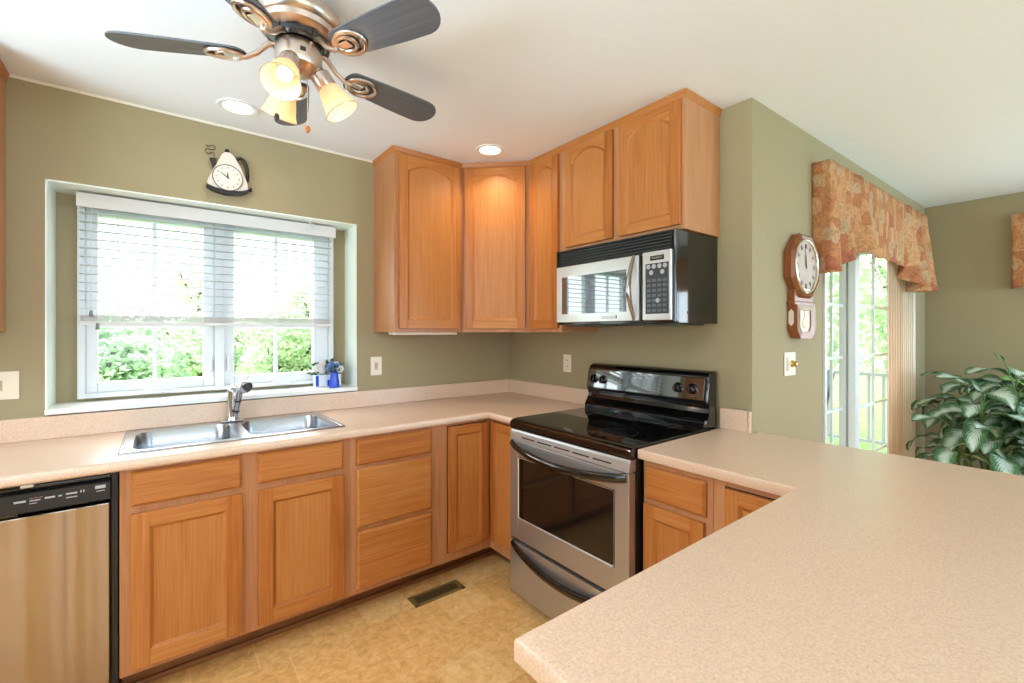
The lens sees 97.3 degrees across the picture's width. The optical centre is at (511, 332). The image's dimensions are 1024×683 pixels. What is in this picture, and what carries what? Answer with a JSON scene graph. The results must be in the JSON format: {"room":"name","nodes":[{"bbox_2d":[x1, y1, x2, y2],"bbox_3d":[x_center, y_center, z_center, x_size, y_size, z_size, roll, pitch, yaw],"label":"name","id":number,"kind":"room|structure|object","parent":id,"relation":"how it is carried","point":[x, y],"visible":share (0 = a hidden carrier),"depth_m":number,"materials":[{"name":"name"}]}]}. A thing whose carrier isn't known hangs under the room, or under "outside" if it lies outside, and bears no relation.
{"room":"kitchen","nodes":[
{"label":"kitchen","id":0,"kind":"room"},
{"bbox_2d":[0,77,508,419],"bbox_3d":[-1.788,0.151,2.257,4.520,2.437,0.260,0,0,-38],"label":"wall","id":1,"kind":"structure","parent":0,"point":[52,133],"depth_m":2.14,"materials":[{"name":"green paint"}]},
{"bbox_2d":[0,59,9,331],"bbox_3d":[-2.286,-0.532,1.496,0.780,1.065,0.322,0,0,-38],"label":"upper cabinet","id":2,"kind":"object","parent":1,"relation":"attached to","point":[4,74],"visible":1,"depth_m":1.82,"materials":[{"name":"brown wood"}]},
{"bbox_2d":[0,371,18,399],"bbox_3d":[-2.098,0.220,1.841,0.115,0.116,0.014,0,0,-38],"label":"light switch","id":3,"kind":"object","parent":1,"relation":"attached to","point":[9,380],"visible":1,"depth_m":1.86,"materials":[{"name":"beige plastic"}]},
{"bbox_2d":[9,74,372,162],"bbox_3d":[-1.474,-1.062,2.334,1.550,0.011,0.004,0,0,-38],"label":"trim","id":4,"kind":"structure","parent":1,"relation":"attached to","point":[10,75],"depth_m":2.19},
{"bbox_2d":[45,179,356,415],"bbox_3d":[-1.535,-0.149,2.417,1.332,1.015,0.208,0,0,-38],"label":"trim","id":5,"kind":"structure","parent":1,"relation":"attached to","point":[51,186],"depth_m":2.15,"materials":[{"name":"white paint"}]},
{"bbox_2d":[44,383,357,414],"bbox_3d":[-1.530,0.342,2.410,1.332,0.024,0.227,0,0,-38],"label":"trim","id":6,"kind":"structure","parent":1,"relation":"attached to","point":[142,402],"depth_m":2.24,"materials":[{"name":"white paint"}]},
{"bbox_2d":[306,358,343,386],"bbox_3d":[-1.142,0.246,2.755,0.226,0.168,0.125,0,0,-38],"label":"flower box","id":7,"kind":"object","parent":6,"relation":"on","point":[319,380],"visible":0.76,"depth_m":2.71,"materials":[{"name":"white ceramic"}]},
{"bbox_2d":[326,361,340,387],"bbox_3d":[-1.055,0.250,2.681,0.114,0.160,0.113,0,0,-38],"label":"vase","id":8,"kind":"object","parent":6,"relation":"on","point":[334,379],"visible":1,"depth_m":2.67,"materials":[{"name":"glass"}]},
{"bbox_2d":[77,206,332,398],"bbox_3d":[-1.597,-0.168,2.491,1.164,0.965,0.106,0,0,-38],"label":"window","id":9,"kind":"structure","parent":1,"relation":"in","point":[218,341],"depth_m":2.44,"materials":[{"name":"white plastic"}]},
{"bbox_2d":[76,192,335,329],"bbox_3d":[-1.554,-0.327,2.432,1.151,0.630,0.072,0,0,-38],"label":"blind","id":10,"kind":"object","parent":9,"relation":"attached to","point":[89,200],"visible":1,"depth_m":2.33,"materials":[{"name":"white plastic"}]},
{"bbox_2d":[205,144,251,195],"bbox_3d":[-1.457,-0.827,2.322,0.208,0.245,0.035,0,0,-38],"label":"clock","id":11,"kind":"object","parent":1,"relation":"attached to","point":[227,178],"visible":1,"depth_m":2.31,"materials":[{"name":"ceramic"}]},
{"bbox_2d":[207,152,247,190],"bbox_3d":[-1.464,-0.823,2.321,0.181,0.202,0.026,0,0,-38],"label":"clock face","id":12,"kind":"object","parent":11,"relation":"on","point":[226,175],"depth_m":2.31,"materials":[{"name":"ceramic"}]},
{"bbox_2d":[0,379,508,443],"bbox_3d":[-1.355,0.407,2.416,3.399,0.097,0.019,0,0,-38],"label":"backsplash","id":13,"kind":"structure","parent":1,"relation":"attached to","point":[69,425],"depth_m":2.27,"materials":[{"name":"beige laminate"}]},
{"bbox_2d":[371,357,381,375],"bbox_3d":[-0.848,0.212,2.817,0.072,0.116,0.014,0,0,-38],"label":"light switch","id":14,"kind":"object","parent":1,"relation":"attached to","point":[376,362],"visible":1,"depth_m":2.81,"materials":[{"name":"beige plastic"}]},
{"bbox_2d":[373,145,462,331],"bbox_3d":[-0.586,-0.532,2.823,0.468,1.065,0.322,0,0,-38],"label":"upper cabinet","id":15,"kind":"object","parent":1,"relation":"attached to","point":[418,195],"visible":0.98,"depth_m":2.69,"materials":[{"name":"brown wood"}]},
{"bbox_2d":[388,332,457,334],"bbox_3d":[-0.541,0.008,2.780,0.444,0.016,0.090,0,0,-38],"label":"lamp","id":16,"kind":"object","parent":15,"relation":"attached to","point":[389,333],"visible":1,"depth_m":2.73,"materials":[{"name":"white plastic"}]},
{"bbox_2d":[462,160,529,331],"bbox_3d":[-0.075,-0.532,3.036,0.616,1.065,0.616,0,0,-38],"label":"upper cabinet","id":17,"kind":"object","parent":1,"relation":"attached to","point":[495,195],"visible":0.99,"depth_m":2.82,"materials":[{"name":"brown wood"}]},
{"bbox_2d":[119,554,551,682],"bbox_3d":[1.422,1.430,0.729,7.700,0.120,6.700,0,0,-38],"label":"floor","id":18,"kind":"structure","parent":0,"point":[468,634],"depth_m":2.00,"materials":[{"name":"beige tile"}]},
{"bbox_2d":[0,472,118,682],"bbox_3d":[-1.821,0.933,1.650,0.598,0.874,0.615,0,0,-38],"label":"dishwasher","id":19,"kind":"object","parent":18,"relation":"on","point":[59,540],"visible":0.92,"depth_m":1.51,"materials":[{"name":"silver metal"}]},
{"bbox_2d":[110,472,118,682],"bbox_3d":[-1.832,0.936,1.664,0.598,0.868,0.580,0,0,-38],"label":"trim strip","id":20,"kind":"object","parent":19,"relation":"in","point":[114,501],"depth_m":1.62,"materials":[{"name":"black plastic"}]},
{"bbox_2d":[119,439,349,682],"bbox_3d":[-1.260,0.933,2.092,0.820,0.874,0.609,0,0,-38],"label":"base cabinet","id":21,"kind":"object","parent":18,"relation":"on","point":[220,556],"visible":0.91,"depth_m":1.81,"materials":[{"name":"brown wood"}]},
{"bbox_2d":[341,426,438,609],"bbox_3d":[-0.752,0.933,2.489,0.470,0.874,0.609,0,0,-38],"label":"base cabinet","id":22,"kind":"object","parent":18,"relation":"on","point":[394,476],"visible":0.77,"depth_m":2.24,"materials":[{"name":"brown wood"}]},
{"bbox_2d":[407,579,465,607],"bbox_3d":[-0.393,1.367,2.363,0.290,0.005,0.100,0,0,-38],"label":"floor vent","id":23,"kind":"object","parent":18,"relation":"in","point":[418,600],"visible":1,"depth_m":2.35,"materials":[{"name":"brown metal"}]},
{"bbox_2d":[427,419,512,577],"bbox_3d":[-0.123,0.933,2.817,0.925,0.874,0.866,0,0,-38],"label":"base cabinet","id":24,"kind":"object","parent":18,"relation":"on","point":[474,456],"visible":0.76,"depth_m":2.51,"materials":[{"name":"brown wood"}]},
{"bbox_2d":[0,379,588,488],"bbox_3d":[-1.088,0.426,2.074,3.399,0.135,0.888,0,0,-38],"label":"countertop","id":25,"kind":"structure","parent":24,"relation":"on","point":[33,450],"depth_m":2.15,"materials":[{"name":"beige laminate"}]},
{"bbox_2d":[117,411,345,455],"bbox_3d":[-1.287,0.543,2.118,0.830,0.186,0.515,0,0,-38],"label":"sink","id":26,"kind":"object","parent":25,"relation":"in","point":[195,434],"visible":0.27,"depth_m":2.15,"materials":[{"name":"silver metal"}]},
{"bbox_2d":[133,424,236,448],"bbox_3d":[-1.429,0.544,1.978,0.353,0.184,0.390,0,0,-38],"label":"basin","id":27,"kind":"object","parent":26,"relation":"in","point":[163,438],"depth_m":2.11,"materials":[{"name":"silver metal"}]},
{"bbox_2d":[241,415,331,434],"bbox_3d":[-1.115,0.544,2.224,0.354,0.184,0.390,0,0,-38],"label":"basin","id":28,"kind":"object","parent":26,"relation":"in","point":[276,425],"depth_m":2.37,"materials":[{"name":"silver metal"}]},
{"bbox_2d":[220,374,252,422],"bbox_3d":[-1.381,0.332,2.259,0.129,0.238,0.155,0,0,-38],"label":"faucet","id":29,"kind":"object","parent":25,"relation":"on","point":[235,393],"visible":1,"depth_m":2.26,"materials":[{"name":"silver metal"}]},
{"bbox_2d":[510,363,715,618],"bbox_3d":[0.459,0.778,2.227,0.731,1.184,0.762,0,0,-38],"label":"stove","id":30,"kind":"object","parent":18,"relation":"on","point":[577,475],"visible":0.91,"depth_m":2.09,"materials":[{"name":"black metal"}]},
{"bbox_2d":[510,407,709,460],"bbox_3d":[0.460,0.474,2.228,0.601,0.052,0.762,0,0,-38],"label":"cooktop","id":31,"kind":"object","parent":30,"relation":"in","point":[603,432],"depth_m":2.10,"materials":[{"name":"black glass"}]},
{"bbox_2d":[643,460,713,569],"bbox_3d":[0.835,0.933,1.848,0.609,0.874,0.285,0,0,-38],"label":"base cabinet","id":32,"kind":"object","parent":18,"relation":"on","point":[678,505],"visible":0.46,"depth_m":1.67,"materials":[{"name":"brown wood"}]},
{"bbox_2d":[714,479,781,531],"bbox_3d":[1.200,0.933,1.380,0.609,0.874,0.900,0,0,-38],"label":"base cabinet","id":33,"kind":"object","parent":18,"relation":"on","point":[732,502],"visible":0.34,"depth_m":1.49,"materials":[{"name":"brown wood"}]},
{"bbox_2d":[906,352,1023,475],"bbox_3d":[3.288,0.752,3.018,1.102,1.236,0.987,0,0,-38],"label":"potted plant","id":34,"kind":"object","parent":18,"relation":"on","point":[996,431],"visible":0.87,"depth_m":2.98,"materials":[{"name":"plant"}]},
{"bbox_2d":[1002,372,1023,401],"bbox_3d":[3.691,0.795,3.138,0.496,1.150,0.364,0,0,16],"label":"potted plant","id":35,"kind":"object","parent":18,"relation":"on","point":[1006,377],"visible":0.08,"depth_m":3.26,"materials":[{"name":"green plant"}]},
{"bbox_3d":[0.643,0.933,0.751,0.980,0.874,0.614,0,0,-38],"label":"cabinet","id":36,"kind":"object","parent":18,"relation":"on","visible":0},
{"bbox_2d":[514,407,1023,682],"bbox_3d":[0.776,0.426,1.103,1.748,0.136,1.386,0,0,-38],"label":"countertop","id":37,"kind":"structure","parent":36,"relation":"on","point":[868,566],"depth_m":0.80,"materials":[{"name":"beige laminate"}]},
{"bbox_2d":[0,0,1023,207],"bbox_3d":[1.422,-1.142,0.729,7.700,0.150,6.700,0,0,-38],"label":"ceiling","id":38,"kind":"structure","parent":0,"point":[926,97],"depth_m":1.85,"materials":[{"name":"paint"}]},
{"bbox_2d":[216,98,257,116],"bbox_3d":[-1.299,-1.063,2.134,0.170,0.006,0.170,0,0,-38],"label":"recessed light","id":39,"kind":"object","parent":38,"relation":"in","point":[238,107],"visible":1,"depth_m":2.13,"materials":[{"name":"white paint"}]},
{"bbox_2d":[104,0,440,132],"bbox_3d":[-0.686,-0.866,1.491,1.011,0.400,1.011,0,0,-38],"label":"ceiling fan","id":40,"kind":"object","parent":38,"relation":"hanging from","point":[302,34],"visible":1,"depth_m":1.38,"materials":[{"name":"silver metal"}]},
{"bbox_2d":[476,144,504,155],"bbox_3d":[-0.128,-1.063,2.637,0.170,0.006,0.170,0,0,-38],"label":"recessed light","id":41,"kind":"object","parent":38,"relation":"in","point":[486,149],"visible":1,"depth_m":2.63,"materials":[{"name":"white glass"}]},
{"bbox_2d":[509,98,752,432],"bbox_3d":[0.582,0.151,2.796,0.120,2.437,1.807,0,0,-38],"label":"wall","id":42,"kind":"structure","parent":0,"point":[725,347],"depth_m":2.17,"materials":[{"name":"green paint"}]},
{"bbox_2d":[509,379,588,404],"bbox_3d":[0.250,0.407,3.106,0.019,0.097,0.868,0,0,-38],"label":"backsplash","id":43,"kind":"structure","parent":42,"relation":"attached to","point":[556,392],"depth_m":3.08,"materials":[{"name":"beige laminate"}]},
{"bbox_2d":[529,146,596,331],"bbox_3d":[0.312,-0.532,2.780,0.322,1.065,0.280,0,0,-38],"label":"upper cabinet","id":44,"kind":"object","parent":42,"relation":"attached to","point":[545,170],"visible":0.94,"depth_m":2.68,"materials":[{"name":"brown wood"}]},
{"bbox_2d":[563,354,570,371],"bbox_3d":[0.364,0.205,2.970,0.008,0.116,0.072,0,0,-38],"label":"outlet","id":45,"kind":"object","parent":42,"relation":"attached to","point":[566,358],"visible":1,"depth_m":2.97,"materials":[{"name":"beige plastic"}]},
{"bbox_2d":[560,88,721,250],"bbox_3d":[0.638,-0.760,2.362,0.322,0.609,0.780,0,0,-38],"label":"upper cabinet","id":46,"kind":"object","parent":42,"relation":"attached to","point":[655,167],"visible":0.97,"depth_m":2.14,"materials":[{"name":"brown wood"}]},
{"bbox_2d":[557,228,716,326],"bbox_3d":[0.595,-0.243,2.333,0.424,0.418,0.749,0,0,-38],"label":"microwave","id":47,"kind":"object","parent":46,"relation":"attached to","point":[667,277],"visible":1,"depth_m":2.11,"materials":[{"name":"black metal"}]},
{"bbox_2d":[720,407,751,432],"bbox_3d":[1.039,0.407,2.096,0.019,0.099,0.140,0,0,-38],"label":"backsplash","id":48,"kind":"structure","parent":42,"relation":"attached to","point":[731,419],"depth_m":2.08,"materials":[{"name":"beige laminate"}]},
{"bbox_2d":[753,98,924,458],"bbox_3d":[2.339,0.151,3.060,3.188,2.437,0.140,0,0,-37],"label":"wall","id":49,"kind":"structure","parent":0,"point":[784,154],"depth_m":2.24,"materials":[{"name":"green paint"}]},
{"bbox_2d":[784,352,797,375],"bbox_3d":[1.410,0.160,2.264,0.126,0.118,0.030,0,0,-37],"label":"dimmer switch","id":50,"kind":"object","parent":49,"relation":"attached to","point":[790,363],"visible":1,"depth_m":2.27,"materials":[{"name":"beige plastic"}]},
{"bbox_2d":[784,233,818,338],"bbox_3d":[1.491,-0.233,2.310,0.324,0.530,0.052,0,0,-37],"label":"clock","id":51,"kind":"object","parent":49,"relation":"attached to","point":[801,256],"visible":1,"depth_m":2.27,"materials":[{"name":"brown wood"}]},
{"bbox_2d":[823,253,887,452],"bbox_3d":[2.438,0.320,3.126,1.870,2.100,0.152,0,0,-37],"label":"door","id":52,"kind":"structure","parent":49,"relation":"in","point":[848,305],"depth_m":2.94,"materials":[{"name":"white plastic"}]},
{"bbox_2d":[812,159,937,291],"bbox_3d":[2.486,-0.608,2.977,2.016,0.615,0.169,0,0,-37],"label":"valance","id":53,"kind":"object","parent":49,"relation":"attached to","point":[851,215],"visible":1,"depth_m":2.61,"materials":[{"name":"fabric"}]},
{"bbox_2d":[888,261,915,457],"bbox_3d":[2.545,0.275,3.082,1.870,2.110,0.040,0,0,-37],"label":"vertical blind","id":54,"kind":"object","parent":49,"relation":"attached to","point":[901,304],"visible":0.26,"depth_m":3.33,"materials":[{"name":"white paint"}]},
{"bbox_2d":[925,192,1023,469],"bbox_3d":[4.974,0.151,2.064,0.140,2.437,4.600,0,0,-37],"label":"wall","id":55,"kind":"structure","parent":0,"point":[974,313],"depth_m":3.65,"materials":[{"name":"green paint"}]},
{"bbox_2d":[1011,213,1023,288],"bbox_3d":[4.473,-0.611,2.526,0.114,0.562,2.246,0,0,-37],"label":"valance","id":56,"kind":"object","parent":55,"relation":"attached to","point":[1017,220],"visible":1,"depth_m":3.38,"materials":[{"name":"fabric"}]},
{"bbox_3d":[1.860,1.720,4.929,4.440,0.600,3.183,0,0,-38],"label":"deck","id":57,"kind":"object","parent":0,"visible":0},
{"bbox_2d":[827,369,834,404],"bbox_3d":[3.067,0.915,4.895,0.688,1.018,0.588,0,0,32],"label":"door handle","id":58,"kind":"object","parent":57,"relation":"on","point":[828,369],"visible":0.1,"depth_m":4.54,"materials":[{"name":"grey metal"}]},
{"bbox_2d":[827,370,886,444],"bbox_3d":[3.623,0.930,6.197,0.070,0.980,2.810,0,0,-38],"label":"deck railing","id":59,"kind":"object","parent":57,"relation":"on","point":[868,374],"visible":0.05,"depth_m":5.36,"materials":[{"name":"grey paint"}]},
{"label":"outside","id":60,"kind":"structure","parent":0,"visible":0},
{"bbox_2d":[99,361,886,452],"bbox_3d":[-6.176,2.070,11.353,60.000,0.100,60.000,0,0,-38],"label":"ground","id":61,"kind":"structure","parent":60,"point":[862,379],"depth_m":11.47,"materials":[{"name":"green plant"}]},
{"bbox_2d":[99,298,188,381],"bbox_3d":[-5.450,0.772,5.946,2.042,2.508,1.998,0,0,-38],"label":"shrub","id":62,"kind":"object","parent":61,"relation":"on","point":[117,364],"visible":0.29,"depth_m":6.04,"materials":[{"name":"green plant"}]},
{"bbox_2d":[157,236,202,376],"bbox_3d":[-8.521,-0.222,12.110,1.827,4.489,1.888,0,0,-38],"label":"tree","id":63,"kind":"object","parent":61,"relation":"on","point":[184,283],"visible":0.41,"depth_m":11.67,"materials":[{"name":"green plant"}]},
{"bbox_2d":[128,300,273,376],"bbox_3d":[-6.154,0.689,9.215,2.986,2.674,2.318,0,0,-38],"label":"shrub","id":64,"kind":"object","parent":61,"relation":"on","point":[192,339],"visible":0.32,"depth_m":8.75,"materials":[{"name":"green plant"}]},
{"bbox_2d":[235,301,311,374],"bbox_3d":[-3.664,0.775,7.702,1.840,2.503,2.120,0,0,-38],"label":"shrub","id":65,"kind":"object","parent":61,"relation":"on","point":[294,345],"visible":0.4,"depth_m":7.11,"materials":[{"name":"green plant"}]},
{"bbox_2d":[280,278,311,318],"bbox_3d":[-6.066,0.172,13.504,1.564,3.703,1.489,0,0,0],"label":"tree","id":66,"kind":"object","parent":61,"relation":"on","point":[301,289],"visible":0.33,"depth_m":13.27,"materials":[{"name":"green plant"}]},
{"bbox_2d":[827,255,879,379],"bbox_3d":[5.217,-0.901,8.555,3.246,5.848,2.903,0,0,-7],"label":"tree","id":67,"kind":"object","parent":61,"relation":"on","point":[864,287],"visible":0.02,"depth_m":7.67,"materials":[{"name":"green plant"}]},
{"bbox_2d":[827,255,886,378],"bbox_3d":[8.920,-0.724,10.066,3.549,5.494,3.408,0,0,-38],"label":"tree","id":68,"kind":"object","parent":61,"relation":"on","point":[881,299],"visible":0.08,"depth_m":10.28,"materials":[{"name":"green plant"}]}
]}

